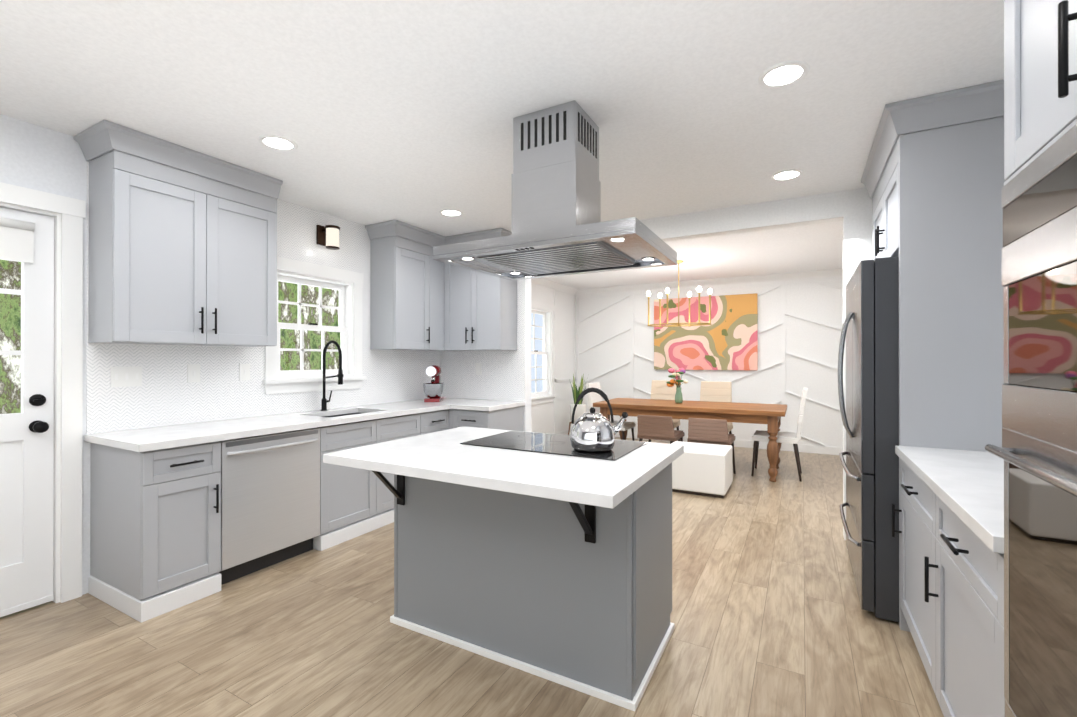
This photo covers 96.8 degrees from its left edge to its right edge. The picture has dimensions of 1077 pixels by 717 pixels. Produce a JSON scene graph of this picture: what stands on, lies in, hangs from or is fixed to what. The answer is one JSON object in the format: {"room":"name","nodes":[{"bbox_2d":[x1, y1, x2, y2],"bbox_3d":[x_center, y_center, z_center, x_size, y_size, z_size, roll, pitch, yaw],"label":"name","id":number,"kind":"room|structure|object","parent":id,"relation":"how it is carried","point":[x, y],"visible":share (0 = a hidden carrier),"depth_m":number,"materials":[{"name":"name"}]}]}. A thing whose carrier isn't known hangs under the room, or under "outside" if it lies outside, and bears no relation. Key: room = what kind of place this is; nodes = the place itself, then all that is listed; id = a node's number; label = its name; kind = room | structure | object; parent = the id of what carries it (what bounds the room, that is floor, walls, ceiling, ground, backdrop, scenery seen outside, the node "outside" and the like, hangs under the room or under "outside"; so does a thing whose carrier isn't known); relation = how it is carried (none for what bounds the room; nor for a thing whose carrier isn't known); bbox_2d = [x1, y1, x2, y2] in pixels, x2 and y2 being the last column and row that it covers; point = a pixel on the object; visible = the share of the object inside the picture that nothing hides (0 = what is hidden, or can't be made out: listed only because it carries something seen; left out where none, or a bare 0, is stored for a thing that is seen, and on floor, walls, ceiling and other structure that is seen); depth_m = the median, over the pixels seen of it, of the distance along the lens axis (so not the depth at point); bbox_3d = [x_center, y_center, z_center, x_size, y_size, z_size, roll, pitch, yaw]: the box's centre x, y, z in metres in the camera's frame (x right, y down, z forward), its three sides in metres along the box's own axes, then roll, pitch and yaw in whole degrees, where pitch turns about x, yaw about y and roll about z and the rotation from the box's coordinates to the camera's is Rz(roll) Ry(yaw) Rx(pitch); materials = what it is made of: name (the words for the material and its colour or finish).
{"room":"dining room and kitchen","nodes":[
{"label":"dining room and kitchen","id":0,"kind":"room"},
{"bbox_2d":[0,114,573,594],"bbox_3d":[-1.704,0.051,4.399,0.150,2.560,9.850,0,0,29],"label":"wall","id":1,"kind":"structure","parent":0,"point":[34,156],"depth_m":2.69,"materials":[{"name":"grey paint"}]},
{"bbox_2d":[0,207,53,616],"bbox_3d":[-2.829,0.272,2.234,0.120,2.085,0.836,0,0,29],"label":"entry door","id":2,"kind":"structure","parent":1,"relation":"in","point":[26,492],"depth_m":2.52,"materials":[{"name":"white wood"}]},
{"bbox_2d":[0,182,85,602],"bbox_3d":[-2.869,0.221,2.256,0.169,2.210,1.062,0,0,29],"label":"door frame","id":3,"kind":"structure","parent":1,"relation":"attached to","point":[68,214],"depth_m":2.62,"materials":[{"name":"white wood"}]},
{"bbox_2d":[85,144,278,346],"bbox_3d":[-2.185,-0.600,3.024,0.322,1.025,0.905,0,0,29],"label":"upper cabinet","id":4,"kind":"object","parent":1,"relation":"attached to","point":[178,255],"depth_m":2.81,"materials":[{"name":"grey wood"}]},
{"bbox_2d":[86,150,441,433],"bbox_3d":[-1.822,-0.400,4.026,0.006,1.660,3.020,0,0,29],"label":"tile backsplash","id":5,"kind":"structure","parent":1,"relation":"attached to","point":[165,394],"depth_m":3.43,"materials":[{"name":"white tile"}]},
{"bbox_2d":[110,366,141,386],"bbox_3d":[-2.457,0.107,2.856,0.009,0.120,0.150,0,0,29],"label":"electrical outlet plate","id":6,"kind":"object","parent":5,"relation":"attached to","point":[125,376],"depth_m":2.85,"materials":[{"name":"white plastic"}]},
{"bbox_2d":[187,364,199,382],"bbox_3d":[-2.283,0.098,3.171,0.009,0.120,0.075,0,0,29],"label":"electrical outlet plate","id":7,"kind":"object","parent":5,"relation":"attached to","point":[193,370],"depth_m":3.17,"materials":[{"name":"white plastic"}]},
{"bbox_2d":[239,364,249,380],"bbox_3d":[-2.124,0.099,3.460,0.009,0.120,0.075,0,0,29],"label":"electrical outlet plate","id":8,"kind":"object","parent":5,"relation":"attached to","point":[244,369],"depth_m":3.46,"materials":[{"name":"white plastic"}]},
{"bbox_2d":[316,225,339,249],"bbox_3d":[-1.736,-1.011,3.979,0.188,0.198,0.116,0,0,29],"label":"light","id":9,"kind":"object","parent":5,"relation":"attached to","point":[327,236],"visible":1,"depth_m":3.94,"materials":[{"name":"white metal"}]},
{"bbox_2d":[262,257,366,393],"bbox_3d":[-1.883,-0.255,4.013,0.190,1.050,0.940,0,0,29],"label":"kitchen window","id":10,"kind":"structure","parent":1,"relation":"in","point":[347,284],"depth_m":4.05,"materials":[{"name":"white wood"}]},
{"bbox_2d":[341,412,356,419],"bbox_3d":[-1.718,0.574,3.920,0.012,0.208,0.604,0,0,29],"label":"backsplash","id":11,"kind":"structure","parent":1,"relation":"attached to","point":[344,415],"depth_m":3.57,"materials":[{"name":"white stone"}]},
{"bbox_2d":[369,232,448,350],"bbox_3d":[-1.236,-0.596,4.674,0.390,1.025,0.680,0,0,29],"label":"upper cabinet","id":12,"kind":"object","parent":1,"relation":"attached to","point":[409,289],"depth_m":4.47,"materials":[{"name":"grey wood"}]},
{"bbox_2d":[531,289,575,433],"bbox_3d":[-0.225,0.046,7.021,0.190,2.360,3.530,0,0,29],"label":"dining room window","id":13,"kind":"structure","parent":1,"relation":"in","point":[546,394],"depth_m":7.69,"materials":[{"name":"white"}]},
{"bbox_2d":[531,278,577,294],"bbox_3d":[-0.148,-1.179,6.987,0.080,0.090,3.360,0,0,29],"label":"crown molding","id":14,"kind":"structure","parent":1,"relation":"attached to","point":[540,281],"depth_m":7.72,"materials":[{"name":"white wood"}]},
{"bbox_2d":[556,429,570,434],"bbox_3d":[-0.189,1.281,6.975,0.014,0.110,3.490,0,0,29],"label":"baseboard","id":15,"kind":"structure","parent":1,"relation":"attached to","point":[563,432],"depth_m":8.10,"materials":[{"name":"white"}]},
{"bbox_2d":[301,428,328,451],"bbox_3d":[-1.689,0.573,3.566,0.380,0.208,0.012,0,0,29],"label":"base cabinet","id":16,"kind":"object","parent":0,"relation":"attached to","point":[324,432],"depth_m":3.33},
{"bbox_2d":[329,416,392,451],"bbox_3d":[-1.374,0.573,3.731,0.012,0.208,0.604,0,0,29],"label":"base cabinet","id":17,"kind":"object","parent":0,"relation":"attached to","point":[350,433],"depth_m":3.60,"materials":[{"name":"grey wood"}]},
{"bbox_2d":[357,412,372,419],"bbox_3d":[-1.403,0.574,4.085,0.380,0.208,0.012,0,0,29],"label":"backsplash","id":18,"kind":"structure","parent":0,"relation":"attached to","point":[360,415],"depth_m":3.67,"materials":[{"name":"white stone"}]},
{"bbox_2d":[0,437,943,716],"bbox_3d":[0.371,1.378,3.252,4.890,0.100,9.850,0,0,29],"label":"floor","id":19,"kind":"structure","parent":0,"point":[768,617],"depth_m":2.20,"materials":[{"name":"brown wood"}]},
{"bbox_2d":[88,440,224,622],"bbox_3d":[-2.177,0.897,2.724,0.622,0.860,0.373,0,0,29],"label":"base cabinet","id":20,"kind":"object","parent":19,"relation":"on","point":[155,517],"depth_m":2.56,"materials":[{"name":"grey wood"}]},
{"bbox_2d":[85,412,340,451],"bbox_3d":[-1.979,0.447,3.053,0.652,0.039,1.192,0,0,29],"label":"countertop","id":21,"kind":"structure","parent":20,"relation":"on","point":[173,436],"depth_m":2.80,"materials":[{"name":"white stone"}]},
{"bbox_2d":[219,428,319,584],"bbox_3d":[-1.891,0.904,3.147,0.635,0.848,0.636,0,0,29],"label":"dishwasher","id":22,"kind":"object","parent":19,"relation":"on","point":[270,499],"visible":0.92,"depth_m":2.98,"materials":[{"name":"silver metal"}]},
{"bbox_2d":[313,436,408,550],"bbox_3d":[-1.521,1.015,3.914,0.622,0.630,1.056,0,0,29],"label":"base cabinet","id":23,"kind":"object","parent":19,"relation":"on","point":[354,502],"depth_m":3.52,"materials":[{"name":"grey wood"}]},
{"bbox_2d":[337,440,384,450],"bbox_3d":[-1.546,0.684,3.825,0.404,0.012,0.604,0,0,29],"label":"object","id":24,"kind":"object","parent":23,"relation":"on","point":[378,441],"depth_m":3.60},
{"bbox_2d":[393,408,452,436],"bbox_3d":[-1.194,0.901,4.449,0.677,0.860,0.467,0,0,29],"label":"base cabinet","id":25,"kind":"object","parent":19,"relation":"on","point":[437,419],"depth_m":4.22,"materials":[{"name":"grey wood"}]},
{"bbox_2d":[345,398,468,415],"bbox_3d":[-1.109,0.451,4.631,0.652,0.039,1.252,0,0,29],"label":"countertop","id":26,"kind":"structure","parent":25,"relation":"on","point":[403,408],"depth_m":4.20,"materials":[{"name":"white stone"}]},
{"bbox_2d":[320,340,343,410],"bbox_3d":[-1.674,0.141,3.919,0.252,0.576,0.094,0,0,29],"label":"faucet","id":27,"kind":"object","parent":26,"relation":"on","point":[340,376],"visible":1,"depth_m":3.93,"materials":[{"name":"black metal"}]},
{"bbox_2d":[423,365,443,401],"bbox_3d":[-1.059,0.248,4.823,0.251,0.364,0.309,0,0,29],"label":"stand mixer","id":28,"kind":"object","parent":26,"relation":"on","point":[433,390],"visible":1,"depth_m":4.72,"materials":[{"name":"red metal"}]},
{"bbox_2d":[449,400,524,411],"bbox_3d":[-0.481,0.451,4.639,0.440,0.039,0.632,0,0,29],"label":"countertop","id":29,"kind":"structure","parent":25,"relation":"on","point":[474,405],"depth_m":4.48,"materials":[{"name":"white stone"}]},
{"bbox_2d":[453,408,522,430],"bbox_3d":[-0.507,0.901,4.663,0.470,0.860,0.612,0,0,29],"label":"base cabinet","id":30,"kind":"object","parent":19,"relation":"on","point":[508,418],"depth_m":4.44,"materials":[{"name":"grey wood"}]},
{"bbox_2d":[372,458,676,710],"bbox_3d":[-0.094,0.896,2.280,1.267,0.860,0.856,0,0,29],"label":"kitchen island","id":31,"kind":"object","parent":19,"relation":"on","point":[546,556],"depth_m":2.04,"materials":[{"name":"grey wood"}]},
{"bbox_2d":[323,426,682,509],"bbox_3d":[-0.122,0.446,2.247,1.360,0.040,1.010,0,0,29],"label":"island countertop","id":32,"kind":"structure","parent":31,"relation":"on","point":[438,456],"depth_m":1.92,"materials":[{"name":"white stone"}]},
{"bbox_2d":[459,430,646,461],"bbox_3d":[0.079,0.423,2.393,0.810,0.006,0.480,0,0,29],"label":"cooktop","id":33,"kind":"object","parent":32,"relation":"in","point":[542,443],"depth_m":2.35,"materials":[{"name":"black glass"}]},
{"bbox_2d":[570,387,627,452],"bbox_3d":[0.267,0.277,2.212,0.243,0.286,0.212,0,0,29],"label":"kettle","id":34,"kind":"object","parent":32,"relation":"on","point":[592,431],"visible":1,"depth_m":2.15,"materials":[{"name":"silver metal"}]},
{"bbox_2d":[568,374,586,434],"bbox_3d":[0.645,0.784,7.835,0.313,1.112,0.284,0,0,29],"label":"snake plant","id":35,"kind":"object","parent":19,"relation":"on","point":[581,408],"visible":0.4,"depth_m":7.77,"materials":[{"name":"green plant"}]},
{"bbox_2d":[586,382,634,440],"bbox_3d":[0.973,0.836,6.456,0.560,1.001,0.450,0,0,29],"label":"chair","id":36,"kind":"object","parent":19,"relation":"on","point":[593,397],"visible":0.25,"depth_m":6.45,"materials":[{"name":"brown"}]},
{"bbox_2d":[642,380,679,443],"bbox_3d":[1.698,0.826,6.632,0.450,1.021,0.560,0,0,29],"label":"dining chair","id":37,"kind":"object","parent":19,"relation":"on","point":[661,389],"visible":0.19,"depth_m":6.83,"materials":[{"name":"brown fabric"}]},
{"bbox_2d":[637,415,684,442],"bbox_3d":[1.445,0.994,5.677,0.450,0.681,0.559,0,0,29],"label":"dining chair","id":38,"kind":"object","parent":19,"relation":"on","point":[650,427],"visible":0.83,"depth_m":5.47,"materials":[{"name":"brown"}]},
{"bbox_2d":[593,398,786,481],"bbox_3d":[1.868,0.949,5.968,2.170,0.770,0.950,0,0,29],"label":"dining table","id":39,"kind":"object","parent":19,"relation":"on","point":[770,415],"visible":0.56,"depth_m":5.58,"materials":[{"name":"brown wood"}]},
{"bbox_2d":[666,368,687,403],"bbox_3d":[1.749,0.341,6.054,0.282,0.446,0.273,0,0,29],"label":"flower vase","id":40,"kind":"object","parent":39,"relation":"on","point":[677,383],"visible":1,"depth_m":5.99,"materials":[{"name":"green glass"}]},
{"bbox_2d":[671,441,732,497],"bbox_3d":[1.638,1.122,4.918,0.600,0.420,0.570,0,0,29],"label":"ottoman","id":41,"kind":"object","parent":19,"relation":"on","point":[703,469],"visible":0.77,"depth_m":4.66,"materials":[{"name":"white fabric"}]},
{"bbox_2d":[687,418,735,473],"bbox_3d":[1.949,0.993,5.399,0.450,0.681,0.559,0,0,29],"label":"dining chair","id":42,"kind":"object","parent":19,"relation":"on","point":[708,431],"visible":0.9,"depth_m":5.20,"materials":[{"name":"brown"}]},
{"bbox_2d":[700,381,732,433],"bbox_3d":[2.297,0.825,6.301,0.450,1.021,0.560,0,0,29],"label":"dining chair","id":43,"kind":"object","parent":19,"relation":"on","point":[711,391],"visible":0.33,"depth_m":6.48,"materials":[{"name":"brown fabric"}]},
{"bbox_2d":[751,387,807,481],"bbox_3d":[2.758,0.834,5.471,0.560,1.001,0.450,0,0,29],"label":"chair","id":44,"kind":"object","parent":19,"relation":"on","point":[793,438],"visible":1,"depth_m":5.28,"materials":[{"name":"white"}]},
{"bbox_2d":[838,256,898,621],"bbox_3d":[2.182,0.410,2.715,0.818,1.835,0.975,0,0,29],"label":"refrigerator","id":45,"kind":"object","parent":19,"relation":"on","point":[870,334],"visible":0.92,"depth_m":2.43,"materials":[{"name":"grey metal"}]},
{"bbox_2d":[897,460,924,666],"bbox_3d":[1.855,0.895,1.848,0.627,0.860,0.777,0,0,29],"label":"base cabinet","id":46,"kind":"object","parent":19,"relation":"on","point":[911,510],"depth_m":2.11,"materials":[{"name":"grey wood"}]},
{"bbox_2d":[925,488,992,716],"bbox_3d":[1.555,0.894,1.303,0.627,0.860,0.736,0,0,29],"label":"base cabinet","id":47,"kind":"object","parent":19,"relation":"on","point":[958,568],"depth_m":1.50,"materials":[{"name":"grey wood"}]},
{"bbox_2d":[895,444,996,555],"bbox_3d":[1.701,0.444,1.590,0.647,0.039,1.378,0,0,29],"label":"countertop","id":48,"kind":"structure","parent":47,"relation":"on","point":[961,478],"depth_m":1.69,"materials":[{"name":"white stone"}]},
{"bbox_2d":[993,0,1076,716],"bbox_3d":[1.167,0.113,0.601,0.627,2.420,0.869,0,0,29],"label":"tall cabinet","id":49,"kind":"object","parent":19,"relation":"on","point":[1036,98],"depth_m":1.07,"materials":[{"name":"grey wood"}]},
{"bbox_2d":[985,124,1076,716],"bbox_3d":[0.877,0.268,0.760,0.073,1.330,0.800,0,0,29],"label":"wall oven","id":50,"kind":"object","parent":49,"relation":"in","point":[1036,452],"visible":1,"depth_m":0.93,"materials":[{"name":"silver metal"}]},
{"bbox_2d":[0,0,1003,288],"bbox_3d":[0.371,-1.282,3.258,4.890,0.100,9.850,0,0,29],"label":"ceiling","id":51,"kind":"structure","parent":0,"point":[390,110],"depth_m":2.19,"materials":[{"name":"paint"}]},
{"bbox_2d":[258,135,297,150],"bbox_3d":[-1.487,-1.230,2.735,0.200,0.006,0.200,0,0,29],"label":"recessed light","id":52,"kind":"object","parent":51,"relation":"in","point":[276,142],"visible":1,"depth_m":2.73,"materials":[{"name":"white plastic"}]},
{"bbox_2d":[439,209,462,216],"bbox_3d":[-0.737,-1.227,4.034,0.200,0.006,0.200,0,0,29],"label":"recessed light","id":53,"kind":"object","parent":51,"relation":"in","point":[450,212],"visible":0.98,"depth_m":4.03,"materials":[{"name":"white plastic"}]},
{"bbox_2d":[433,100,676,280],"bbox_3d":[0.102,-0.864,2.480,1.050,0.736,0.730,0,0,29],"label":"range hood","id":54,"kind":"object","parent":51,"relation":"hanging from","point":[559,228],"visible":1,"depth_m":2.35,"materials":[{"name":"silver metal"}]},
{"bbox_2d":[647,260,711,326],"bbox_3d":[1.765,-0.815,6.022,0.778,0.820,0.518,0,0,29],"label":"chandelier","id":55,"kind":"object","parent":51,"relation":"hanging from","point":[689,323],"visible":0.96,"depth_m":5.99,"materials":[{"name":"gold metal"}]},
{"bbox_2d":[758,60,809,87],"bbox_3d":[1.064,-1.231,2.082,0.200,0.006,0.200,0,0,29],"label":"recessed light","id":56,"kind":"object","parent":51,"relation":"in","point":[787,73],"visible":1,"depth_m":2.08,"materials":[{"name":"white plastic"}]},
{"bbox_2d":[770,169,803,180],"bbox_3d":[1.665,-1.229,3.212,0.200,0.006,0.200,0,0,29],"label":"recessed light","id":57,"kind":"object","parent":51,"relation":"in","point":[785,175],"visible":1,"depth_m":3.21,"materials":[{"name":"white plastic"}]},
{"bbox_2d":[444,188,876,539],"bbox_3d":[0.943,0.051,4.293,4.590,2.560,0.120,0,0,29],"label":"wall","id":58,"kind":"structure","parent":0,"point":[851,209],"depth_m":3.71,"materials":[{"name":"grey paint"}]},
{"bbox_2d":[449,264,516,350],"bbox_3d":[-0.590,-0.596,4.878,0.680,1.025,0.322,0,0,29],"label":"upper cabinet","id":59,"kind":"object","parent":58,"relation":"attached to","point":[482,307],"depth_m":4.72,"materials":[{"name":"grey wood"}]},
{"bbox_2d":[442,279,524,400],"bbox_3d":[-0.602,-0.398,5.074,1.070,1.660,0.006,0,0,29],"label":"tile backsplash","id":60,"kind":"structure","parent":58,"relation":"attached to","point":[502,377],"depth_m":5.01,"materials":[{"name":"white tile"}]},
{"bbox_2d":[579,280,842,446],"bbox_3d":[2.779,0.058,7.466,4.740,2.560,0.150,0,0,29],"label":"wall","id":61,"kind":"structure","parent":0,"point":[813,341],"depth_m":7.08,"materials":[{"name":"white paint"}]},
{"bbox_2d":[654,293,757,369],"bbox_3d":[2.569,-0.393,7.459,1.540,1.140,0.034,0,0,29],"label":"painting","id":62,"kind":"object","parent":61,"relation":"attached to","point":[727,339],"visible":1,"depth_m":7.40,"materials":[{"name":"fabric"}]},
{"bbox_2d":[576,276,842,444],"bbox_3d":[2.675,0.047,7.430,4.588,2.360,0.055,0,0,29],"label":"trim","id":63,"kind":"structure","parent":61,"relation":"attached to","point":[783,366],"depth_m":7.31,"materials":[{"name":"white wood"}]},
{"bbox_2d":[578,269,842,294],"bbox_3d":[2.658,-1.178,7.404,4.590,0.090,0.080,0,0,29],"label":"crown molding","id":64,"kind":"structure","parent":61,"relation":"attached to","point":[719,281],"depth_m":7.33,"materials":[{"name":"white wood"}]},
{"bbox_2d":[615,431,842,454],"bbox_3d":[2.674,1.282,7.427,4.590,0.110,0.014,0,0,29],"label":"baseboard","id":65,"kind":"structure","parent":61,"relation":"attached to","point":[830,450],"depth_m":6.90,"materials":[{"name":"white"}]},
{"bbox_2d":[869,116,992,279],"bbox_3d":[2.298,-0.820,2.654,0.627,0.545,0.986,0,0,29],"label":"upper cabinet","id":66,"kind":"object","parent":0,"relation":"attached to","point":[937,219],"depth_m":2.27,"materials":[{"name":"grey wood"}]},
{"label":"outside","id":67,"kind":"structure","parent":0,"visible":0},
{"bbox_2d":[0,259,340,413],"bbox_3d":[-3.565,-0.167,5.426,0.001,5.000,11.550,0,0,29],"label":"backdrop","id":68,"kind":"structure","parent":67,"point":[14,302],"depth_m":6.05,"materials":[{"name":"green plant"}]}
]}

